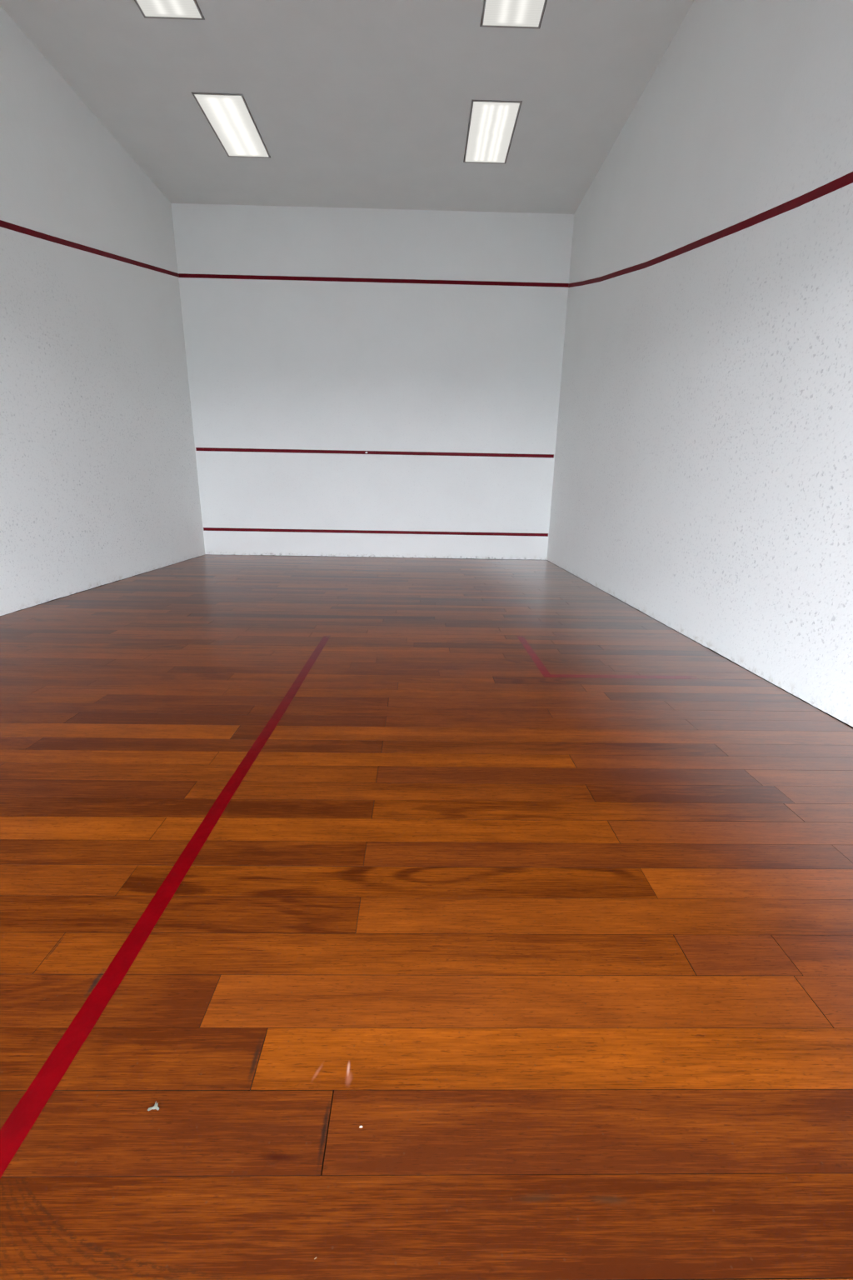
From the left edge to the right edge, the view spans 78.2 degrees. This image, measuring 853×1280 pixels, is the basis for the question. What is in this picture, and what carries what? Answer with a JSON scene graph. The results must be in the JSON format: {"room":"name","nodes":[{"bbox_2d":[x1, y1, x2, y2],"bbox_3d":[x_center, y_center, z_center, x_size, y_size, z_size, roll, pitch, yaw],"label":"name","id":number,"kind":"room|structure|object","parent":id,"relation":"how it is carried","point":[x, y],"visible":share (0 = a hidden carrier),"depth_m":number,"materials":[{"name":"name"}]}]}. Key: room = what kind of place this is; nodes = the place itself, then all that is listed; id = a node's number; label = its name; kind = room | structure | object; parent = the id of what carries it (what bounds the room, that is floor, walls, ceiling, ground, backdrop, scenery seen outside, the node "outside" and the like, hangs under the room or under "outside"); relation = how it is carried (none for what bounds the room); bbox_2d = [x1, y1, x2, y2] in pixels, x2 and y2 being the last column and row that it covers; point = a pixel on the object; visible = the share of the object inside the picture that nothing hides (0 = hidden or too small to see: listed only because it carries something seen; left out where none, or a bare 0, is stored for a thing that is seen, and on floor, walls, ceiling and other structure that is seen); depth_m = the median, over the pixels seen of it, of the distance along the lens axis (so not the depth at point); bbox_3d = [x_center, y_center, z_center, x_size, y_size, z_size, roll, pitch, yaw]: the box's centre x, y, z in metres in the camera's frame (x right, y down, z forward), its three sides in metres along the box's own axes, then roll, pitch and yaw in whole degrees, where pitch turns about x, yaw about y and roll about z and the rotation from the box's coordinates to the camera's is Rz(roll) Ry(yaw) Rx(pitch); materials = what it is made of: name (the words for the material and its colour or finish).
{"room":"squash court","nodes":[
{"label":"squash court","id":0,"kind":"room"},
{"bbox_2d":[0,5,204,616],"bbox_3d":[-4.137,-2.930,4.078,0.250,5.726,10.650,1,16,-1],"label":"wall","id":1,"kind":"structure","parent":0,"point":[99,487],"depth_m":6.11,"materials":[{"name":"paint"}]},
{"bbox_2d":[0,220,178,277],"bbox_3d":[-4.004,-3.383,4.001,0.001,2.487,10.148,1,16,-1],"label":"boundary line","id":2,"kind":"object","parent":1,"relation":"attached to","point":[4,224],"visible":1,"depth_m":6.05,"materials":[{"name":"red paint"}]},
{"bbox_2d":[0,0,694,214],"bbox_3d":[-0.764,-5.578,3.393,6.900,0.260,10.700,1,16,-1],"label":"ceiling","id":3,"kind":"structure","parent":0,"point":[352,103],"depth_m":5.81,"materials":[{"name":"paint"}]},
{"bbox_2d":[134,0,204,19],"bbox_3d":[-2.397,-5.821,4.423,0.564,0.116,1.177,1,16,-1],"label":"ceiling light","id":4,"kind":"object","parent":3,"relation":"attached to","point":[168,9],"visible":0.86,"depth_m":4.91,"materials":[{"name":"white plastic"}]},
{"bbox_2d":[192,92,270,158],"bbox_3d":[-2.385,-6.414,6.502,0.564,0.116,1.177,1,16,-1],"label":"ceiling light","id":5,"kind":"object","parent":3,"relation":"attached to","point":[229,115],"visible":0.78,"depth_m":6.43,"materials":[{"name":"white plastic"}]},
{"bbox_2d":[464,99,521,164],"bbox_3d":[0.798,-6.365,6.535,0.564,0.116,1.177,1,16,-1],"label":"ceiling light","id":6,"kind":"object","parent":3,"relation":"attached to","point":[492,125],"visible":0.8,"depth_m":6.48,"materials":[{"name":"white plastic"}]},
{"bbox_2d":[480,0,546,29],"bbox_3d":[0.812,-5.771,4.452,0.564,0.116,1.177,1,16,-1],"label":"ceiling light","id":7,"kind":"object","parent":3,"relation":"attached to","point":[496,13],"visible":0.95,"depth_m":4.89,"materials":[{"name":"white plastic"}]},
{"bbox_2d":[170,203,574,560],"bbox_3d":[-0.882,-4.328,9.183,6.800,5.726,0.250,1,16,-1],"label":"wall","id":8,"kind":"structure","parent":0,"point":[272,364],"depth_m":8.99,"materials":[{"name":"paint"}]},
{"bbox_2d":[178,273,569,287],"bbox_3d":[-0.851,-5.900,8.604,6.396,0.059,0.001,1,16,-1],"label":"boundary line","id":9,"kind":"object","parent":8,"relation":"attached to","point":[180,275],"visible":1,"depth_m":8.60,"materials":[{"name":"red paint"}]},
{"bbox_2d":[195,447,554,457],"bbox_3d":[-0.899,-3.335,9.335,6.362,0.058,0.002,1,16,-1],"label":"service line","id":10,"kind":"object","parent":8,"relation":"attached to","point":[216,449],"visible":1,"depth_m":9.34,"materials":[{"name":"red paint"}]},
{"bbox_2d":[203,527,548,536],"bbox_3d":[-0.923,-2.001,9.717,6.378,0.057,0.001,1,16,-1],"label":"tin line","id":11,"kind":"object","parent":8,"relation":"attached to","point":[204,528],"visible":1,"depth_m":9.71,"materials":[{"name":"red paint"}]},
{"bbox_2d":[0,555,852,1279],"bbox_3d":[-0.864,-0.097,4.932,7.000,0.100,10.850,1,16,-1],"label":"floor","id":12,"kind":"structure","parent":0,"point":[571,958],"depth_m":1.50,"materials":[{"name":"brown wood"}]},
{"bbox_2d":[147,1100,159,1110],"bbox_3d":[-0.558,0.954,1.073,0.024,0.007,0.015,1,16,-1],"label":"flake","id":13,"kind":"object","parent":12,"relation":"on","point":[155,1107],"visible":1,"depth_m":1.07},
{"bbox_2d":[0,635,330,1178],"bbox_3d":[-0.830,0.528,2.562,0.064,0.002,5.150,1,16,-1],"label":"half court line","id":14,"kind":"object","parent":12,"relation":"on","point":[18,1124],"visible":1,"depth_m":1.37,"materials":[{"name":"red paint"}]},
{"bbox_2d":[516,635,708,679],"bbox_3d":[1.565,0.094,4.236,1.523,0.001,1.257,1,16,-1],"label":"box","id":15,"kind":"object","parent":12,"relation":"on","point":[542,667],"visible":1,"depth_m":3.67,"materials":[{"name":"red paint"}]},
{"bbox_2d":[546,0,852,727],"bbox_3d":[2.511,-2.842,4.194,0.250,5.726,10.650,1,16,-1],"label":"wall","id":16,"kind":"structure","parent":0,"point":[703,474],"depth_m":4.17,"materials":[{"name":"paint"}]},
{"bbox_2d":[568,171,852,287],"bbox_3d":[2.393,-3.307,4.110,0.001,2.455,10.148,1,16,-1],"label":"boundary line","id":17,"kind":"object","parent":16,"relation":"attached to","point":[847,179],"visible":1,"depth_m":3.96,"materials":[{"name":"red paint"}]}
]}

